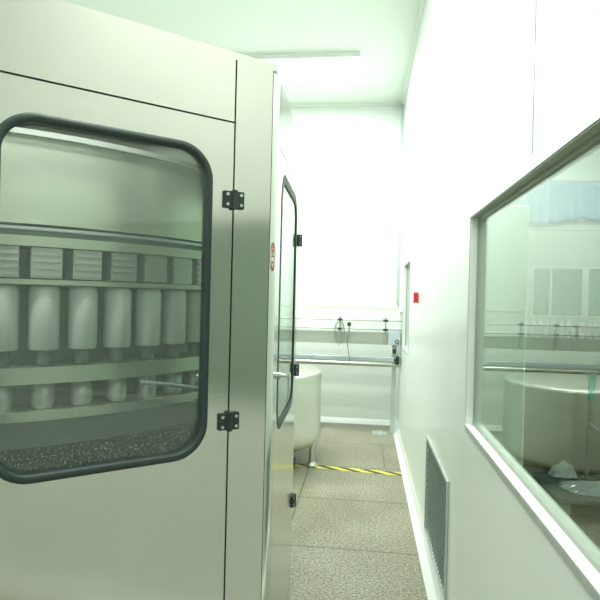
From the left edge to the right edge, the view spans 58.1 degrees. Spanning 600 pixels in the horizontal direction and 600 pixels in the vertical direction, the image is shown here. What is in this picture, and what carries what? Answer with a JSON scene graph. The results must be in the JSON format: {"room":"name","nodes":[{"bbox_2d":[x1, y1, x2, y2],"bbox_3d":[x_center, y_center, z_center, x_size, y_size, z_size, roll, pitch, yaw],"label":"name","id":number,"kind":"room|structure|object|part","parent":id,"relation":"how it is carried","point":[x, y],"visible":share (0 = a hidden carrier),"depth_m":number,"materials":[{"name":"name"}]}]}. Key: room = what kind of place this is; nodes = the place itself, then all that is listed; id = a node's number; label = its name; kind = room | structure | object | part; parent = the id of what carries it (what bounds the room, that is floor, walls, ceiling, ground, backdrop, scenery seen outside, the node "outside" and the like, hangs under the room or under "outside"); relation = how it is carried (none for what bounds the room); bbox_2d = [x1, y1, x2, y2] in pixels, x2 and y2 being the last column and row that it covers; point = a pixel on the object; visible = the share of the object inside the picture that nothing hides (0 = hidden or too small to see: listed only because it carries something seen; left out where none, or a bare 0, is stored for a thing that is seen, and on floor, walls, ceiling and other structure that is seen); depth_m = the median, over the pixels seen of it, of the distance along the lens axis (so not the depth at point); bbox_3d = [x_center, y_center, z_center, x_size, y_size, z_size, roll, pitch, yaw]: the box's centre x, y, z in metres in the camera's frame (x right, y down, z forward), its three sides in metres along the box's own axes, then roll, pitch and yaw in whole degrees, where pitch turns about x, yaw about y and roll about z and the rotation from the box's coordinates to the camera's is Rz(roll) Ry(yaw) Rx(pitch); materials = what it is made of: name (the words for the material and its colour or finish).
{"room":"clean room","nodes":[
{"label":"clean room","id":0,"kind":"room"},
{"bbox_2d":[63,0,420,103],"bbox_3d":[0.720,-2.390,2.979,9.800,0.100,9.900,1,0,7],"label":"ceiling","id":1,"kind":"structure","parent":0,"point":[383,31],"depth_m":4.71,"materials":[{"name":"white paint"}]},
{"bbox_2d":[246,51,360,83],"bbox_3d":[-0.236,-2.347,5.512,1.700,0.060,0.600,1,0,7],"label":"ceiling light","id":2,"kind":"object","parent":1,"relation":"attached to","point":[321,67],"visible":0.43,"depth_m":5.33,"materials":[{"name":"white plastic"}]},
{"bbox_2d":[263,58,358,83],"bbox_3d":[-0.236,-2.322,5.512,1.660,0.010,0.560,1,0,7],"label":"diffuser","id":3,"kind":"object","parent":2,"relation":"attached to","point":[292,70],"depth_m":5.41,"materials":[{"name":"white plastic"}]},
{"bbox_2d":[291,106,400,419],"bbox_3d":[-1.284,-0.489,6.791,5.005,3.840,0.100,1,0,7],"label":"wall","id":4,"kind":"structure","parent":0,"point":[348,207],"depth_m":6.51,"materials":[{"name":"white paint"}]},
{"bbox_2d":[297,305,396,308],"bbox_3d":[-1.312,0.036,6.744,4.985,0.020,0.003,1,0,7],"label":"trim","id":5,"kind":"structure","parent":4,"relation":"attached to","point":[297,305],"depth_m":6.51,"materials":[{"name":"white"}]},
{"bbox_2d":[301,156,399,157],"bbox_3d":[-1.259,-1.771,6.733,5.005,0.015,0.003,1,0,7],"label":"trim","id":6,"kind":"structure","parent":4,"relation":"attached to","point":[316,156],"depth_m":6.52,"materials":[{"name":"grey"}]},
{"bbox_2d":[321,417,395,424],"bbox_3d":[-1.338,1.403,6.727,5.005,0.055,0.050,1,0,7],"label":"baseboard","id":7,"kind":"structure","parent":4,"relation":"attached to","point":[323,419],"depth_m":6.48,"materials":[{"name":"white"}]},
{"bbox_2d":[396,102,403,303],"bbox_3d":[1.192,-1.152,6.423,0.035,2.390,0.035,1,0,7],"label":"trim","id":8,"kind":"structure","parent":4,"relation":"attached to","point":[402,105],"depth_m":6.41,"materials":[{"name":"silver metal"}]},
{"bbox_2d":[290,422,599,599],"bbox_3d":[0.625,1.549,3.001,9.800,0.100,9.900,1,0,7],"label":"floor","id":9,"kind":"structure","parent":0,"point":[353,538],"depth_m":3.62,"materials":[{"name":"stone"}]},
{"bbox_2d":[0,0,301,599],"bbox_3d":[-1.486,0.359,2.304,3.016,2.185,3.582,1,0,7],"label":"machine","id":10,"kind":"object","parent":9,"relation":"on","point":[200,508],"visible":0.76,"depth_m":1.48,"materials":[{"name":"metal"}]},
{"bbox_2d":[0,127,202,450],"bbox_3d":[-1.248,0.006,2.397,2.100,0.978,2.100,1,0,7],"label":"carousel","id":11,"kind":"object","parent":10,"relation":"on","point":[101,242],"visible":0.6,"depth_m":1.60,"materials":[{"name":"silver metal"}]},
{"bbox_2d":[0,284,19,351],"bbox_3d":[-0.823,0.047,1.492,0.082,0.184,0.082,1,0,-25],"label":"cup","id":12,"kind":"object","parent":11,"relation":"on","point":[9,293],"depth_m":1.47,"materials":[{"name":"white plastic"}]},
{"bbox_2d":[28,285,59,350],"bbox_3d":[-0.730,0.049,1.542,0.082,0.184,0.082,1,0,-31],"label":"bottle","id":13,"kind":"object","parent":11,"relation":"on","point":[44,300],"depth_m":1.51,"materials":[{"name":"white plastic"}]},
{"bbox_2d":[67,286,97,348],"bbox_3d":[-0.644,0.051,1.601,0.082,0.184,0.082,1,0,-37],"label":"bottle","id":14,"kind":"object","parent":11,"relation":"on","point":[82,300],"depth_m":1.57,"materials":[{"name":"white plastic"}]},
{"bbox_2d":[0,224,201,250],"bbox_3d":[-1.243,-0.207,2.395,2.080,0.024,2.080,1,0,7],"label":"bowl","id":15,"kind":"object","parent":11,"relation":"on","point":[59,233],"depth_m":1.60,"materials":[{"name":"silver metal"}]},
{"bbox_2d":[0,133,202,243],"bbox_3d":[-1.240,-0.348,2.394,2.060,0.240,2.060,1,0,7],"label":"panel","id":16,"kind":"object","parent":11,"relation":"on","point":[49,181],"depth_m":1.59,"materials":[{"name":"silver metal"}]},
{"bbox_2d":[8,127,201,172],"bbox_3d":[-1.236,-0.476,2.394,2.100,0.015,2.100,1,0,7],"label":"rim","id":17,"kind":"object","parent":11,"relation":"on","point":[16,133],"depth_m":1.58,"materials":[{"name":"silver metal"}]},
{"bbox_2d":[103,287,131,347],"bbox_3d":[-0.564,0.052,1.668,0.082,0.184,0.082,1,0,-43],"label":"bottle","id":18,"kind":"object","parent":11,"relation":"on","point":[117,300],"depth_m":1.63,"materials":[{"name":"white plastic"}]},
{"bbox_2d":[134,288,160,345],"bbox_3d":[-0.492,0.053,1.744,0.082,0.184,0.082,2,0,41],"label":"bottle","id":19,"kind":"object","parent":11,"relation":"on","point":[147,319],"depth_m":1.71,"materials":[{"name":"white plastic"}]},
{"bbox_2d":[161,289,185,343],"bbox_3d":[-0.427,0.055,1.827,0.082,0.184,0.082,2,0,35],"label":"bottle","id":20,"kind":"object","parent":11,"relation":"on","point":[173,302],"depth_m":1.79,"materials":[{"name":"white plastic"}]},
{"bbox_2d":[185,290,200,341],"bbox_3d":[-0.372,0.055,1.915,0.082,0.184,0.082,2,0,29],"label":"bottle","id":21,"kind":"object","parent":11,"relation":"on","point":[193,297],"depth_m":1.88,"materials":[{"name":"white plastic"}]},
{"bbox_3d":[-0.481,0.358,1.357,0.648,1.725,0.018,1,0,-33],"label":"machine door","id":22,"kind":"part","parent":10,"relation":"part of","materials":[{"name":"metal"}]},
{"bbox_3d":[-0.944,-0.606,1.030,1.813,0.175,0.018,1,0,-33],"label":"header panel","id":23,"kind":"part","parent":10,"relation":"part of","materials":[{"name":"metal"}]},
{"bbox_3d":[-0.360,0.259,1.613,0.243,0.059,0.016,1,0,-36],"label":"guide rod","id":24,"kind":"part","parent":10,"relation":"part of","materials":[{"name":"white metal"}]},
{"bbox_3d":[-0.157,0.335,1.571,0.117,2.025,0.018,1,0,-33],"label":"corner panel","id":25,"kind":"part","parent":10,"relation":"part of","materials":[{"name":"metal"}]},
{"bbox_3d":[-0.102,0.336,1.628,0.022,2.025,0.059,1,0,20],"label":"corner post","id":26,"kind":"part","parent":10,"relation":"part of","materials":[{"name":"silver metal"}]},
{"bbox_3d":[-0.092,0.336,1.676,0.019,2.025,0.041,1,0,7],"label":"corner panel","id":27,"kind":"part","parent":10,"relation":"part of","materials":[{"name":"silver metal"}]},
{"bbox_3d":[-0.056,0.244,1.752,0.037,0.024,0.024,1,0,7],"label":"handle","id":28,"kind":"part","parent":10,"relation":"part of","materials":[{"name":"silver metal"}]},
{"bbox_3d":[-0.060,0.376,2.048,0.018,1.703,0.701,1,0,5],"label":"machine door","id":29,"kind":"part","parent":10,"relation":"part of","materials":[{"name":"silver metal"}]},
{"bbox_3d":[-0.050,0.006,2.026,0.005,0.834,0.518,1,0,5],"label":"glass pane","id":30,"kind":"part","parent":10,"relation":"part of","materials":[{"name":"clear glass"}]},
{"bbox_3d":[-0.082,1.288,2.055,0.018,0.117,0.705,1,0,5],"label":"kick panel","id":31,"kind":"part","parent":10,"relation":"part of","materials":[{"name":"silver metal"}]},
{"bbox_3d":[-0.037,-0.579,2.045,0.018,0.197,0.705,1,0,5],"label":"header panel","id":32,"kind":"part","parent":10,"relation":"part of","materials":[{"name":"silver metal"}]},
{"bbox_2d":[293,364,321,468],"bbox_3d":[-0.356,1.024,5.032,1.104,0.880,1.104,1,0,7],"label":"storage tank","id":33,"kind":"object","parent":9,"relation":"on","point":[307,416],"visible":0.19,"depth_m":4.70,"materials":[{"name":"metal"}]},
{"bbox_3d":[-0.347,0.645,5.029,1.104,0.052,1.104,1,0,7],"label":"tank lid","id":34,"kind":"part","parent":33,"relation":"part of","materials":[{"name":"metal"}]},
{"bbox_3d":[0.105,1.306,4.818,0.048,0.270,0.048,1,0,7],"label":"leg","id":35,"kind":"part","parent":33,"relation":"part of","materials":[{"name":"metal"}]},
{"bbox_2d":[295,463,401,475],"bbox_3d":[-0.577,1.458,4.940,2.964,0.002,0.082,1,0,12],"label":"tape","id":36,"kind":"object","parent":9,"relation":"on","point":[296,464],"visible":0.36,"depth_m":4.72,"materials":[{"name":"yellow plastic"}]},
{"bbox_2d":[296,316,599,433],"bbox_3d":[0.907,0.839,6.028,9.000,1.300,0.232,1,0,7],"label":"conveyor","id":37,"kind":"object","parent":9,"relation":"on","point":[392,338],"depth_m":5.97,"materials":[{"name":"grey metal"}]},
{"bbox_3d":[0.437,0.354,5.979,0.125,0.283,0.013,1,0,7],"label":"cable coil","id":38,"kind":"part","parent":37,"relation":"part of","materials":[{"name":"grey plastic"}]},
{"bbox_2d":[347,322,350,361],"bbox_3d":[0.536,0.463,5.945,0.043,0.435,0.060,1,0,7],"label":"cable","id":39,"kind":"object","parent":37,"relation":"hanging from","point":[348,323],"visible":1,"depth_m":5.93,"materials":[{"name":"grey"}]},
{"bbox_3d":[0.932,0.328,6.135,9.000,0.011,0.011,1,0,7],"label":"guide rail","id":40,"kind":"part","parent":37,"relation":"part of","materials":[{"name":"silver metal"}]},
{"bbox_3d":[1.042,0.997,6.029,0.050,0.990,0.045,1,0,7],"label":"leg","id":41,"kind":"part","parent":37,"relation":"part of","materials":[{"name":"silver metal"}]},
{"bbox_3d":[0.929,0.427,6.126,9.000,0.133,0.004,1,0,7],"label":"plate","id":42,"kind":"part","parent":37,"relation":"part of","materials":[{"name":"grey metal"}]},
{"bbox_3d":[0.909,0.427,5.963,9.000,0.133,0.004,1,0,7],"label":"plate","id":43,"kind":"part","parent":37,"relation":"part of","materials":[{"name":"grey metal"}]},
{"bbox_3d":[0.934,0.230,6.135,9.000,0.011,0.011,1,0,7],"label":"guide rail","id":44,"kind":"part","parent":37,"relation":"part of","materials":[{"name":"silver metal"}]},
{"bbox_3d":[0.912,0.231,5.952,9.000,0.011,0.011,1,0,7],"label":"guide rail","id":45,"kind":"part","parent":37,"relation":"part of","materials":[{"name":"grey metal"}]},
{"bbox_3d":[0.910,0.329,5.953,9.000,0.011,0.011,1,0,7],"label":"guide rail","id":46,"kind":"part","parent":37,"relation":"part of","materials":[{"name":"grey metal"}]},
{"bbox_2d":[529,318,534,336],"bbox_3d":[2.498,0.302,5.816,0.056,0.207,0.056,1,0,7],"label":"bottle","id":47,"kind":"object","parent":37,"relation":"on","point":[531,328],"visible":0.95,"depth_m":5.80,"materials":[{"name":"white plastic"}]},
{"bbox_2d":[536,319,541,337],"bbox_3d":[2.569,0.304,5.807,0.056,0.207,0.056,1,0,7],"label":"bottle","id":48,"kind":"object","parent":37,"relation":"on","point":[538,328],"visible":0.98,"depth_m":5.79,"materials":[{"name":"white plastic"}]},
{"bbox_2d":[543,319,548,337],"bbox_3d":[2.640,0.306,5.799,0.056,0.207,0.056,1,0,7],"label":"bottle","id":49,"kind":"object","parent":37,"relation":"on","point":[545,328],"visible":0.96,"depth_m":5.78,"materials":[{"name":"white plastic"}]},
{"bbox_2d":[550,319,555,337],"bbox_3d":[2.711,0.307,5.790,0.056,0.207,0.056,1,0,7],"label":"bottle","id":50,"kind":"object","parent":37,"relation":"on","point":[552,329],"visible":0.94,"depth_m":5.77,"materials":[{"name":"white plastic"}]},
{"bbox_2d":[557,319,562,337],"bbox_3d":[2.782,0.309,5.782,0.056,0.207,0.056,1,0,7],"label":"bottle","id":51,"kind":"object","parent":37,"relation":"on","point":[559,329],"visible":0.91,"depth_m":5.76,"materials":[{"name":"white plastic"}]},
{"bbox_2d":[564,319,569,338],"bbox_3d":[2.853,0.311,5.773,0.056,0.207,0.056,1,0,7],"label":"bottle","id":52,"kind":"object","parent":37,"relation":"on","point":[566,329],"visible":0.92,"depth_m":5.75,"materials":[{"name":"white plastic"}]},
{"bbox_2d":[571,320,576,338],"bbox_3d":[2.924,0.313,5.765,0.056,0.207,0.056,1,0,7],"label":"bottle","id":53,"kind":"object","parent":37,"relation":"on","point":[573,329],"visible":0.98,"depth_m":5.75,"materials":[{"name":"white plastic"}]},
{"bbox_2d":[578,320,583,338],"bbox_3d":[2.994,0.315,5.756,0.056,0.207,0.056,1,0,7],"label":"bottle","id":54,"kind":"object","parent":37,"relation":"on","point":[580,329],"visible":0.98,"depth_m":5.74,"materials":[{"name":"white plastic"}]},
{"bbox_2d":[585,320,590,338],"bbox_3d":[3.066,0.316,5.747,0.056,0.207,0.056,1,0,7],"label":"bottle","id":55,"kind":"object","parent":37,"relation":"on","point":[587,329],"visible":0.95,"depth_m":5.73,"materials":[{"name":"white plastic"}]},
{"bbox_2d":[592,320,597,338],"bbox_3d":[3.136,0.318,5.739,0.056,0.207,0.056,1,0,7],"label":"bottle","id":56,"kind":"object","parent":37,"relation":"on","point":[594,330],"visible":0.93,"depth_m":5.72,"materials":[{"name":"white plastic"}]},
{"bbox_2d":[481,205,529,466],"bbox_3d":[1.082,0.474,3.195,0.473,2.068,0.018,1,0,7],"label":"glass wall","id":57,"kind":"structure","parent":9,"relation":"on","point":[507,232],"depth_m":3.17,"materials":[{"name":"white"}]},
{"bbox_3d":[1.082,0.474,3.195,0.473,2.068,0.018,1,0,7],"label":"panel frame","id":58,"kind":"part","parent":57,"relation":"part of","materials":[{"name":"white"}]},
{"bbox_2d":[523,372,599,474],"bbox_3d":[2.273,1.106,4.715,1.104,0.845,1.104,1,0,7],"label":"storage tank","id":59,"kind":"object","parent":9,"relation":"on","point":[555,404],"visible":0.59,"depth_m":4.24,"materials":[{"name":"metal"}]},
{"bbox_3d":[2.283,0.710,4.713,1.104,0.052,1.104,1,0,7],"label":"tank lid","id":60,"kind":"part","parent":59,"relation":"part of","materials":[{"name":"metal"}]},
{"bbox_2d":[531,472,599,516],"bbox_3d":[2.412,1.438,3.803,1.350,0.199,0.560,1,0,7],"label":"platform","id":61,"kind":"object","parent":9,"relation":"on","point":[564,497],"visible":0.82,"depth_m":3.79,"materials":[{"name":"silver metal"}]},
{"bbox_2d":[559,481,599,493],"bbox_3d":[2.236,1.306,3.761,0.815,0.052,0.353,1,0,7],"label":"plastic sheet","id":62,"kind":"object","parent":61,"relation":"on","point":[563,481],"visible":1,"depth_m":3.83,"materials":[{"name":"plastic"}]},
{"bbox_2d":[581,371,599,480],"bbox_3d":[2.220,0.932,3.986,0.250,0.800,0.070,1,0,7],"label":"hose","id":63,"kind":"object","parent":61,"relation":"on","point":[591,374],"visible":1,"depth_m":3.98,"materials":[{"name":"teal plastic"}]},
{"bbox_2d":[396,0,599,599],"bbox_3d":[0.804,-0.417,2.974,0.055,3.840,9.900,1,0,7],"label":"wall","id":64,"kind":"structure","parent":0,"point":[468,105],"depth_m":2.14,"materials":[{"name":"white paint"}]},
{"bbox_2d":[290,0,424,107],"bbox_3d":[-1.749,-2.382,2.541,5.005,0.030,8.440,1,0,7],"label":"trim","id":65,"kind":"structure","parent":64,"relation":"attached to","point":[422,2],"depth_m":6.30,"materials":[{"name":"white"}]},
{"bbox_2d":[402,260,410,355],"bbox_3d":[1.074,0.075,5.325,0.058,0.879,0.777,1,0,7],"label":"window","id":66,"kind":"structure","parent":64,"relation":"in","point":[406,294],"depth_m":5.66,"materials":[{"name":"silver metal"}]},
{"bbox_3d":[1.079,0.068,5.324,0.004,0.845,0.758,1,0,7],"label":"glass pane","id":67,"kind":"part","parent":66,"relation":"part of","materials":[{"name":"clear glass"}]},
{"bbox_2d":[413,292,419,303],"bbox_3d":[0.879,-0.018,4.089,0.047,0.088,0.110,1,0,7],"label":"button","id":68,"kind":"object","parent":64,"relation":"attached to","point":[416,295],"visible":0.98,"depth_m":4.05,"materials":[{"name":"red plastic"}]},
{"bbox_2d":[393,419,441,599],"bbox_3d":[0.614,1.460,2.242,0.056,0.085,8.390,1,0,7],"label":"baseboard","id":69,"kind":"structure","parent":64,"relation":"attached to","point":[432,590],"depth_m":3.53,"materials":[{"name":"white"}]},
{"bbox_2d":[424,435,448,599],"bbox_3d":[0.737,1.127,2.906,0.034,0.590,0.860,1,0,7],"label":"air vent","id":70,"kind":"object","parent":64,"relation":"in","point":[437,502],"visible":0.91,"depth_m":2.85,"materials":[{"name":"silver metal"}]},
{"bbox_2d":[465,116,599,599],"bbox_3d":[0.473,0.098,0.339,0.058,0.840,3.593,1,0,7],"label":"window","id":71,"kind":"structure","parent":64,"relation":"in","point":[580,554],"depth_m":1.45,"materials":[{"name":"silver metal"}]},
{"bbox_3d":[0.449,0.495,0.343,0.030,0.004,3.585,1,0,7],"label":"sill","id":72,"kind":"part","parent":71,"relation":"part of","materials":[{"name":"white paint"}]},
{"bbox_2d":[531,0,536,153],"bbox_3d":[0.602,-1.348,1.341,0.002,1.970,0.004,1,0,7],"label":"trim","id":73,"kind":"structure","parent":64,"relation":"attached to","point":[535,0],"depth_m":1.34,"materials":[{"name":"grey metal"}]},
{"bbox_2d":[525,149,599,377],"bbox_3d":[3.755,-0.372,7.655,4.795,3.840,0.100,1,0,7],"label":"wall","id":74,"kind":"structure","parent":0,"point":[546,248],"depth_m":7.60,"materials":[{"name":"white paint"}]},
{"bbox_2d":[512,180,599,224],"bbox_3d":[4.381,-1.343,7.448,3.050,0.625,0.077,1,0,7],"label":"curtain","id":75,"kind":"object","parent":74,"relation":"hanging from","point":[555,201],"visible":0.79,"depth_m":7.53,"materials":[{"name":"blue fabric"}]},
{"bbox_3d":[4.388,-1.642,7.449,3.050,0.027,0.027,1,0,7],"label":"rod","id":76,"kind":"part","parent":75,"relation":"part of","materials":[{"name":"silver metal"}]},
{"bbox_2d":[529,230,599,230],"bbox_3d":[3.790,-0.979,7.597,4.740,0.015,0.004,1,0,7],"label":"trim","id":77,"kind":"structure","parent":74,"relation":"attached to","point":[529,230],"depth_m":7.60,"materials":[{"name":"grey"}]},
{"bbox_2d":[530,266,599,318],"bbox_3d":[4.527,-0.088,7.537,2.520,0.730,0.070,1,0,7],"label":"window","id":78,"kind":"structure","parent":74,"relation":"in","point":[584,272],"depth_m":7.60,"materials":[{"name":"white plastic"}]}
]}

